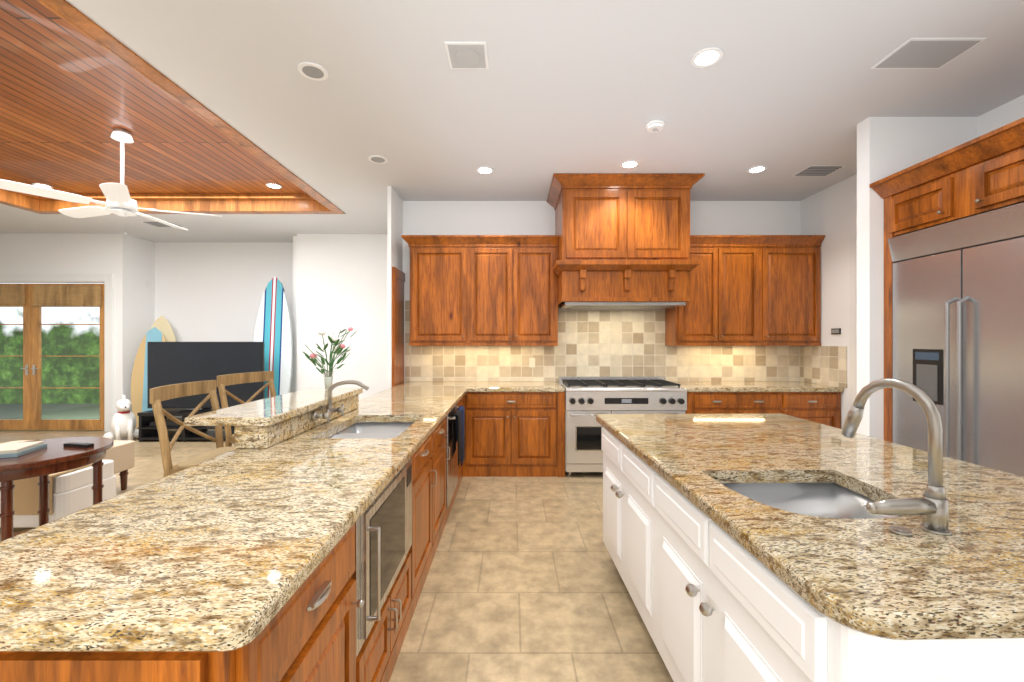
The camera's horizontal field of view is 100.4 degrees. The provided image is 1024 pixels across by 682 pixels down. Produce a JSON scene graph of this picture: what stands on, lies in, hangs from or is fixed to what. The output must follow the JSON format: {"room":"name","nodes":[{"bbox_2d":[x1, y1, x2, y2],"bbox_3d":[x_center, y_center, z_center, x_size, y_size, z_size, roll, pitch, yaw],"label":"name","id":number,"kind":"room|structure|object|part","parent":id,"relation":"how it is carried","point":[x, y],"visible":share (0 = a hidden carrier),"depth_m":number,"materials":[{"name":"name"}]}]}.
{"room":"kitchen and living room","nodes":[
{"label":"kitchen and living room","id":0,"kind":"room"},
{"bbox_2d":[0,234,129,412],"bbox_3d":[-7.295,-0.115,6.600,2.650,3.030,0.120,0,0,0],"label":"wall","id":1,"kind":"structure","parent":0,"point":[52,253],"depth_m":6.54,"materials":[{"name":"white paint"}]},
{"bbox_2d":[0,284,30,429],"bbox_3d":[-8.020,0.260,6.579,1.190,2.260,0.087,0,0,0],"label":"french door","id":2,"kind":"structure","parent":1,"relation":"in","point":[15,295],"depth_m":6.58,"materials":[{"name":"brown wood"}]},
{"bbox_2d":[0,274,113,431],"bbox_3d":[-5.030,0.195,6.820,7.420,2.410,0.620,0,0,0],"label":"door frame","id":3,"kind":"structure","parent":1,"relation":"attached to","point":[107,280],"depth_m":6.51,"materials":[{"name":"white paint"}]},
{"bbox_2d":[31,284,103,429],"bbox_3d":[-6.830,0.260,6.579,1.170,2.260,0.087,0,0,0],"label":"french door","id":4,"kind":"structure","parent":1,"relation":"in","point":[67,295],"depth_m":6.58,"materials":[{"name":"brown wood"}]},
{"bbox_2d":[130,236,154,410],"bbox_3d":[-6.030,-0.115,6.955,0.120,3.030,0.590,0,0,0],"label":"wall","id":5,"kind":"structure","parent":0,"point":[142,296],"depth_m":6.86,"materials":[{"name":"white paint"}]},
{"bbox_2d":[155,242,292,417],"bbox_3d":[-4.640,-0.115,7.190,2.660,3.030,0.120,0,0,0],"label":"wall","id":6,"kind":"structure","parent":0,"point":[209,291],"depth_m":7.13,"materials":[{"name":"white paint"}]},
{"bbox_2d":[293,236,296,391],"bbox_3d":[-3.370,-0.115,6.905,0.120,3.030,0.450,0,0,0],"label":"wall","id":7,"kind":"structure","parent":0,"point":[294,313],"depth_m":6.68,"materials":[{"name":"white paint"}]},
{"bbox_2d":[0,429,673,681],"bbox_3d":[-2.800,1.450,2.750,12.800,0.100,9.300,0,0,0],"label":"floor","id":8,"kind":"structure","parent":0,"point":[524,582],"depth_m":2.38,"materials":[{"name":"tile"}]},
{"bbox_2d":[0,437,113,541],"bbox_3d":[-2.840,1.025,2.500,0.740,0.750,0.740,0,0,0],"label":"round side table","id":9,"kind":"object","parent":8,"relation":"on","point":[54,456],"visible":0.62,"depth_m":2.44,"materials":[{"name":"brown wood"}]},
{"bbox_2d":[0,441,46,457],"bbox_3d":[-2.940,0.629,2.420,0.340,0.040,0.240,0,0,-19],"label":"books","id":10,"kind":"object","parent":9,"relation":"on","point":[11,450],"visible":1,"depth_m":2.44,"materials":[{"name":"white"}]},
{"bbox_2d":[63,442,93,447],"bbox_3d":[-2.640,0.639,2.600,0.180,0.020,0.040,0,0,11],"label":"remote","id":11,"kind":"object","parent":9,"relation":"on","point":[79,445],"visible":1,"depth_m":2.58,"materials":[{"name":"black plastic"}]},
{"bbox_2d":[0,460,115,527],"bbox_3d":[-3.860,1.165,3.159,1.480,0.470,0.482,0,0,0],"label":"sofa","id":12,"kind":"object","parent":8,"relation":"on","point":[70,491],"visible":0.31,"depth_m":2.97,"materials":[{"name":"white fabric"}]},
{"bbox_2d":[3,461,100,515],"bbox_3d":[-3.320,1.065,3.099,0.320,0.270,0.362,0,0,0],"label":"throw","id":13,"kind":"object","parent":12,"relation":"on","point":[26,491],"depth_m":2.92,"materials":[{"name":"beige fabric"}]},
{"bbox_2d":[1,440,134,489],"bbox_3d":[-4.125,1.175,3.775,1.150,0.450,0.550,0,0,0],"label":"ottoman","id":14,"kind":"object","parent":8,"relation":"on","point":[120,454],"visible":0.27,"depth_m":3.93,"materials":[{"name":"beige fabric"}]},
{"bbox_2d":[103,394,138,439],"bbox_3d":[-5.417,1.079,5.949,0.363,0.648,0.367,0,0,0],"label":"statue","id":15,"kind":"object","parent":8,"relation":"on","point":[123,422],"visible":0.9,"depth_m":5.84,"materials":[{"name":"white ceramic"}]},
{"bbox_2d":[131,327,166,428],"bbox_3d":[-5.574,0.599,6.615,0.500,1.618,0.060,0,-9,-25],"label":"surfboard","id":16,"kind":"object","parent":8,"relation":"on","point":[139,387],"visible":0.38,"depth_m":6.53,"materials":[{"name":"beige plastic"}]},
{"bbox_2d":[151,316,175,417],"bbox_3d":[-5.604,0.505,6.817,0.480,1.800,0.060,0,-6,-35],"label":"surfboard","id":17,"kind":"object","parent":8,"relation":"on","point":[162,324],"visible":0.21,"depth_m":6.88,"materials":[{"name":"beige"}]},
{"bbox_2d":[0,508,367,681],"bbox_3d":[-0.847,0.966,1.054,0.736,0.868,0.620,0,0,0],"label":"base cabinet","id":18,"kind":"object","parent":8,"relation":"on","point":[345,613],"depth_m":0.95,"materials":[{"name":"brown wood"}]},
{"bbox_2d":[0,381,475,651],"bbox_3d":[-0.940,0.437,2.859,1.020,0.190,4.278,0,0,0],"label":"countertop","id":19,"kind":"structure","parent":18,"relation":"on","point":[229,551],"depth_m":1.06,"materials":[{"name":"stone"}]},
{"bbox_2d":[302,327,356,389],"bbox_3d":[-1.259,0.126,2.959,0.353,0.431,0.375,0,0,0],"label":"flower vase","id":20,"kind":"object","parent":19,"relation":"on","point":[335,340],"visible":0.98,"depth_m":2.92,"materials":[{"name":"clear glass"}]},
{"bbox_2d":[137,408,234,441],"bbox_3d":[-4.515,1.198,6.070,1.230,0.403,0.460,0,0,0],"label":"media console","id":21,"kind":"object","parent":8,"relation":"on","point":[147,427],"visible":0.27,"depth_m":5.92,"materials":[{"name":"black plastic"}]},
{"bbox_2d":[147,342,263,410],"bbox_3d":[-4.350,0.510,6.090,1.640,0.970,0.240,0,0,0],"label":"screen","id":22,"kind":"object","parent":21,"relation":"on","point":[169,363],"visible":0.75,"depth_m":6.05,"materials":[{"name":"black plastic"}]},
{"bbox_2d":[150,380,236,476],"bbox_3d":[-1.574,0.821,2.339,0.534,1.162,0.497,0,0,-2],"label":"bar stool","id":23,"kind":"object","parent":8,"relation":"on","point":[158,395],"visible":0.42,"depth_m":2.27,"materials":[{"name":"brown wood"}]},
{"bbox_2d":[217,371,275,446],"bbox_3d":[-1.708,0.821,3.027,0.534,1.162,0.497,0,0,14],"label":"bar stool","id":24,"kind":"object","parent":8,"relation":"on","point":[223,381],"visible":0.27,"depth_m":3.03,"materials":[{"name":"brown wood"}]},
{"bbox_2d":[253,276,292,398],"bbox_3d":[-3.611,0.214,6.433,0.560,2.380,0.060,0,-5,-6],"label":"surfboard","id":25,"kind":"object","parent":8,"relation":"on","point":[273,330],"visible":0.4,"depth_m":6.43,"materials":[{"name":"white plastic"}]},
{"bbox_2d":[327,424,435,593],"bbox_3d":[-0.847,0.966,2.381,0.736,0.868,0.540,0,0,0],"label":"base cabinet","id":26,"kind":"object","parent":8,"relation":"on","point":[355,431],"depth_m":2.54,"materials":[{"name":"brown wood"}]},
{"bbox_2d":[327,408,451,549],"bbox_3d":[-0.847,0.966,2.933,0.736,0.868,0.566,0,0,0],"label":"base cabinet","id":27,"kind":"object","parent":8,"relation":"on","point":[444,430],"depth_m":3.08,"materials":[{"name":"brown wood"}]},
{"bbox_2d":[368,448,419,681],"bbox_3d":[-0.847,0.966,1.738,0.736,0.868,0.746,0,0,0],"label":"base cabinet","id":28,"kind":"object","parent":8,"relation":"on","point":[394,516],"depth_m":1.74,"materials":[{"name":"brown wood"}]},
{"bbox_2d":[452,398,464,504],"bbox_3d":[-0.815,0.966,3.527,0.800,0.868,0.622,0,0,0],"label":"base cabinet","id":29,"kind":"object","parent":8,"relation":"on","point":[458,412],"depth_m":3.58,"materials":[{"name":"brown wood"}]},
{"bbox_2d":[452,410,461,466],"bbox_3d":[-0.440,0.777,3.405,0.050,0.405,0.200,0,0,0],"label":"towel","id":30,"kind":"object","parent":29,"relation":"hanging from","point":[458,413],"depth_m":3.41,"materials":[{"name":"black fabric"}]},
{"bbox_2d":[463,392,564,476],"bbox_3d":[0.020,0.966,4.678,1.041,0.868,0.640,0,0,0],"label":"base cabinet","id":31,"kind":"object","parent":8,"relation":"on","point":[514,434],"depth_m":4.36,"materials":[{"name":"brown wood"}]},
{"bbox_2d":[472,381,564,391],"bbox_3d":[0.056,0.509,4.663,0.972,0.047,0.670,0,0,0],"label":"countertop","id":32,"kind":"structure","parent":31,"relation":"on","point":[481,386],"depth_m":4.45,"materials":[{"name":"stone"}]},
{"bbox_2d":[559,376,686,475],"bbox_3d":[1.155,0.912,4.617,1.220,0.975,0.734,0,0,0],"label":"range","id":33,"kind":"object","parent":8,"relation":"on","point":[588,399],"visible":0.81,"depth_m":4.31,"materials":[{"name":"silver metal"}]},
{"bbox_2d":[685,392,782,413],"bbox_3d":[2.263,0.966,4.678,0.990,0.868,0.640,0,0,0],"label":"base cabinet","id":34,"kind":"object","parent":8,"relation":"on","point":[697,402],"depth_m":4.36,"materials":[{"name":"brown wood"}]},
{"bbox_2d":[670,381,842,391],"bbox_3d":[2.573,0.509,4.669,1.610,0.047,0.658,0,0,0],"label":"countertop","id":35,"kind":"structure","parent":34,"relation":"on","point":[692,386],"depth_m":4.45,"materials":[{"name":"stone"}]},
{"bbox_2d":[598,422,1023,681],"bbox_3d":[1.170,0.966,1.786,1.247,0.868,2.010,0,0,-1],"label":"kitchen island","id":36,"kind":"object","parent":8,"relation":"on","point":[712,611],"depth_m":1.25,"materials":[{"name":"white paint"}]},
{"bbox_2d":[596,414,1023,645],"bbox_3d":[1.194,0.508,1.786,1.246,0.047,2.056,0,0,-1],"label":"island countertop","id":37,"kind":"structure","parent":36,"relation":"on","point":[966,588],"depth_m":1.06,"materials":[{"name":"beige stone"}]},
{"bbox_2d":[720,478,863,517],"bbox_3d":[0.956,0.623,1.373,0.532,0.207,0.463,0,0,-1],"label":"sink","id":38,"kind":"object","parent":37,"relation":"in","point":[782,497],"depth_m":1.60,"materials":[{"name":"silver metal"}]},
{"bbox_2d":[836,378,959,537],"bbox_3d":[1.008,0.296,1.197,0.194,0.377,0.290,0,0,-1],"label":"faucet","id":39,"kind":"object","parent":37,"relation":"on","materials":[{"name":"silver metal"}]},
{"bbox_2d":[888,525,912,536],"bbox_3d":[0.978,0.479,1.074,0.043,0.010,0.044,0,0,-1],"label":"switch","id":40,"kind":"object","parent":37,"relation":"attached to","point":[896,531],"depth_m":1.06,"materials":[{"name":"silver metal"}]},
{"bbox_2d":[783,392,840,428],"bbox_3d":[3.068,0.966,4.679,0.619,0.868,0.638,0,0,0],"label":"base cabinet","id":41,"kind":"object","parent":8,"relation":"on","point":[824,408],"depth_m":4.36,"materials":[{"name":"brown wood"}]},
{"bbox_2d":[869,117,1023,476],"bbox_3d":[3.002,0.133,2.436,0.793,2.535,1.352,0,0,0],"label":"cabinet","id":42,"kind":"object","parent":8,"relation":"on","point":[954,284],"visible":0.85,"depth_m":2.55,"materials":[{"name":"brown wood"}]},
{"bbox_2d":[297,234,386,399],"bbox_3d":[-2.295,-0.115,6.620,2.030,3.030,0.120,0,0,0],"label":"wall","id":43,"kind":"structure","parent":0,"point":[341,282],"depth_m":6.56,"materials":[{"name":"white paint"}]},
{"bbox_2d":[387,186,402,388],"bbox_3d":[-1.300,-0.115,5.540,0.040,3.030,2.040,0,0,0],"label":"wall","id":44,"kind":"structure","parent":0,"point":[394,229],"depth_m":4.53,"materials":[{"name":"white paint"}]},
{"bbox_2d":[392,267,404,386],"bbox_3d":[-1.265,0.310,4.769,0.030,2.180,0.458,0,0,0],"label":"door frame","id":45,"kind":"structure","parent":44,"relation":"attached to","point":[398,278],"depth_m":4.70,"materials":[{"name":"brown wood"}]},
{"bbox_2d":[0,0,1023,241],"bbox_3d":[-2.800,-1.755,2.750,12.800,0.250,9.300,0,0,0],"label":"ceiling","id":46,"kind":"structure","parent":0,"point":[783,91],"depth_m":2.77,"materials":[{"name":"white paint"}]},
{"bbox_2d":[0,0,306,193],"bbox_3d":[-4.105,-1.830,2.395,3.730,0.040,5.990,0,0,0],"label":"ceiling","id":47,"kind":"structure","parent":46,"relation":"attached to","point":[72,98],"depth_m":3.63,"materials":[{"name":"brown wood"}]},
{"bbox_2d":[32,183,52,188],"bbox_3d":[-5.500,-1.806,5.000,0.170,0.009,0.170,0,0,0],"label":"recessed light","id":48,"kind":"object","parent":47,"relation":"in","point":[43,185],"visible":0.9,"depth_m":4.98,"materials":[{"name":"white"}]},
{"bbox_2d":[0,128,221,233],"bbox_3d":[-3.387,-1.365,3.757,1.410,0.891,1.362,0,0,0],"label":"ceiling fan","id":49,"kind":"object","parent":47,"relation":"hanging from","point":[120,202],"visible":1,"depth_m":3.63,"materials":[{"name":"white"}]},
{"bbox_3d":[-3.380,-1.365,3.700,0.210,0.891,0.210,0,0,0],"label":"motor","id":50,"kind":"part","parent":49,"relation":"part of","materials":[{"name":"white"}]},
{"bbox_2d":[266,183,281,188],"bbox_3d":[-2.790,-1.806,5.000,0.170,0.009,0.170,0,0,0],"label":"recessed light","id":51,"kind":"object","parent":47,"relation":"in","point":[274,185],"visible":0.96,"depth_m":4.98,"materials":[{"name":"white"}]},
{"bbox_2d":[140,221,184,226],"bbox_3d":[-4.900,-1.624,6.000,0.400,0.012,0.300,0,0,0],"label":"ceiling vent","id":52,"kind":"object","parent":46,"relation":"in","point":[156,223],"visible":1,"depth_m":5.96,"materials":[{"name":"white metal"}]},
{"bbox_2d":[0,0,345,213],"bbox_3d":[-4.105,-1.714,2.445,3.930,0.192,6.090,0,0,0],"label":"ceiling trim","id":53,"kind":"structure","parent":46,"relation":"attached to","point":[312,201],"depth_m":5.20,"materials":[{"name":"brown wood"}]},
{"bbox_2d":[297,62,327,80],"bbox_3d":[-1.205,-1.625,2.585,0.170,0.009,0.170,0,0,0],"label":"recessed light","id":54,"kind":"object","parent":46,"relation":"in","point":[312,71],"visible":1,"depth_m":2.58,"materials":[{"name":"white"}]},
{"bbox_2d":[368,155,387,163],"bbox_3d":[-1.207,-1.625,3.843,0.170,0.009,0.170,0,0,0],"label":"recessed light","id":55,"kind":"object","parent":46,"relation":"in","point":[378,159],"visible":0.94,"depth_m":3.83,"materials":[{"name":"white"}]},
{"bbox_2d":[444,42,488,68],"bbox_3d":[-0.255,-1.623,2.445,0.230,0.013,0.230,0,0,0],"label":"ceiling speaker","id":56,"kind":"object","parent":46,"relation":"attached to","point":[467,55],"visible":1,"depth_m":2.42,"materials":[{"name":"white plastic"}]},
{"bbox_2d":[476,166,493,173],"bbox_3d":[-0.259,-1.625,4.090,0.170,0.009,0.170,0,0,0],"label":"recessed light","id":57,"kind":"object","parent":46,"relation":"in","point":[485,170],"visible":0.98,"depth_m":4.08,"materials":[{"name":"white"}]},
{"bbox_2d":[620,160,638,167],"bbox_3d":[1.090,-1.625,3.950,0.170,0.009,0.170,0,0,0],"label":"recessed light","id":58,"kind":"object","parent":46,"relation":"in","point":[630,164],"visible":0.98,"depth_m":3.94,"materials":[{"name":"white"}]},
{"bbox_2d":[646,119,664,132],"bbox_3d":[1.080,-1.607,3.220,0.136,0.046,0.136,0,0,0],"label":"smoke detector","id":59,"kind":"object","parent":46,"relation":"attached to","point":[655,126],"visible":1,"depth_m":3.19,"materials":[{"name":"white plastic"}]},
{"bbox_2d":[691,47,722,67],"bbox_3d":[1.123,-1.625,2.458,0.170,0.009,0.170,0,0,0],"label":"recessed light","id":60,"kind":"object","parent":46,"relation":"in","point":[706,57],"visible":1,"depth_m":2.45,"materials":[{"name":"white"}]},
{"bbox_2d":[747,165,766,172],"bbox_3d":[2.335,-1.625,4.067,0.170,0.009,0.170,0,0,0],"label":"recessed light","id":61,"kind":"object","parent":46,"relation":"in","point":[757,169],"visible":1,"depth_m":4.06,"materials":[{"name":"white"}]},
{"bbox_2d":[791,165,845,176],"bbox_3d":[2.950,-1.624,4.115,0.340,0.012,0.270,0,0,0],"label":"ceiling vent","id":62,"kind":"object","parent":46,"relation":"in","point":[817,170],"visible":1,"depth_m":4.09,"materials":[{"name":"white metal"}]},
{"bbox_2d":[870,38,986,68],"bbox_3d":[2.355,-1.626,2.430,0.410,0.008,0.260,0,0,0],"label":"ceiling vent","id":63,"kind":"object","parent":46,"relation":"in","point":[924,53],"visible":1,"depth_m":2.42,"materials":[{"name":"white metal"}]},
{"bbox_2d":[403,201,799,381],"bbox_3d":[1.110,-0.115,5.060,4.780,3.030,0.120,0,0,0],"label":"wall","id":64,"kind":"structure","parent":0,"point":[538,217],"depth_m":5.00,"materials":[{"name":"white paint"}]},
{"bbox_2d":[409,243,468,342],"bbox_3d":[-0.798,-0.506,4.817,0.645,1.077,0.333,0,0,0],"label":"upper cabinet","id":65,"kind":"object","parent":64,"relation":"attached to","point":[439,272],"depth_m":4.65,"materials":[{"name":"brown wood"}]},
{"bbox_2d":[469,243,520,342],"bbox_3d":[-0.205,-0.506,4.817,0.540,1.077,0.333,0,0,0],"label":"upper cabinet","id":66,"kind":"object","parent":64,"relation":"attached to","point":[502,290],"depth_m":4.65,"materials":[{"name":"brown wood"}]},
{"bbox_2d":[521,243,557,342],"bbox_3d":[0.229,-0.506,4.817,0.547,1.077,0.333,0,0,0],"label":"upper cabinet","id":67,"kind":"object","parent":64,"relation":"attached to","point":[539,283],"depth_m":4.65,"materials":[{"name":"brown wood"}]},
{"bbox_2d":[405,301,846,387],"bbox_3d":[1.065,0.012,4.649,4.629,0.944,0.698,0,0,0],"label":"tile backsplash","id":68,"kind":"structure","parent":64,"relation":"attached to","point":[611,342],"depth_m":4.99,"materials":[{"name":"beige tile"}]},
{"bbox_2d":[529,358,534,366],"bbox_3d":[0.235,0.265,4.981,0.070,0.110,0.009,0,0,0],"label":"outlet","id":69,"kind":"object","parent":68,"relation":"attached to","point":[531,362],"visible":1,"depth_m":4.98,"materials":[{"name":"beige plastic"}]},
{"bbox_2d":[547,174,704,309],"bbox_3d":[1.145,-0.986,4.577,1.480,1.282,0.814,0,0,0],"label":"range hood","id":70,"kind":"object","parent":64,"relation":"attached to","point":[623,241],"visible":1,"depth_m":4.25,"materials":[{"name":"brown wood"}]},
{"bbox_2d":[665,243,724,342],"bbox_3d":[2.045,-0.506,4.817,0.515,1.077,0.333,0,0,0],"label":"upper cabinet","id":71,"kind":"object","parent":64,"relation":"attached to","point":[702,319],"depth_m":4.65,"materials":[{"name":"brown wood"}]},
{"bbox_2d":[725,243,764,342],"bbox_3d":[2.453,-0.506,4.817,0.520,1.077,0.333,0,0,0],"label":"upper cabinet","id":72,"kind":"object","parent":64,"relation":"attached to","point":[744,262],"depth_m":4.65,"materials":[{"name":"brown wood"}]},
{"bbox_2d":[765,243,821,342],"bbox_3d":[3.045,-0.506,4.817,0.664,1.077,0.333,0,0,0],"label":"upper cabinet","id":73,"kind":"object","parent":64,"relation":"attached to","point":[792,270],"depth_m":4.65,"materials":[{"name":"brown wood"}]},
{"bbox_2d":[800,95,1023,428],"bbox_3d":[3.450,-0.115,1.650,0.140,3.030,6.700,0,0,0],"label":"wall","id":74,"kind":"structure","parent":0,"point":[830,213],"depth_m":4.42,"materials":[{"name":"white paint"}]},
{"bbox_2d":[831,328,840,333],"bbox_3d":[3.369,-0.090,4.440,0.019,0.060,0.120,0,0,0],"label":"pad","id":75,"kind":"object","parent":74,"relation":"attached to","point":[836,331],"visible":0.96,"depth_m":4.42,"materials":[{"name":"black plastic"}]},
{"bbox_2d":[850,236,856,432],"bbox_3d":[3.365,0.190,3.755,0.029,2.420,0.990,0,0,0],"label":"door frame","id":76,"kind":"structure","parent":74,"relation":"attached to","point":[853,317],"depth_m":4.20,"materials":[{"name":"white paint"}]},
{"bbox_2d":[857,117,977,439],"bbox_3d":[3.055,-0.115,3.172,0.890,3.030,0.115,0,0,0],"label":"wall","id":77,"kind":"structure","parent":0,"point":[887,146],"depth_m":3.12,"materials":[{"name":"white paint"}]},
{"label":"outside","id":78,"kind":"structure","parent":0,"visible":0},
{"bbox_2d":[0,404,99,418],"bbox_3d":[-9.050,1.660,8.085,5.900,0.480,2.830,0,0,0],"label":"ground","id":79,"kind":"structure","parent":78,"point":[53,413],"depth_m":8.47,"materials":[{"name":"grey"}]},
{"bbox_2d":[0,283,103,403],"bbox_3d":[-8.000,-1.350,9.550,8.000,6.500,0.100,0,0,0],"label":"window","id":80,"kind":"structure","parent":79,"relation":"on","point":[16,350],"depth_m":9.50,"materials":[{"name":"clear glass"}]}
]}

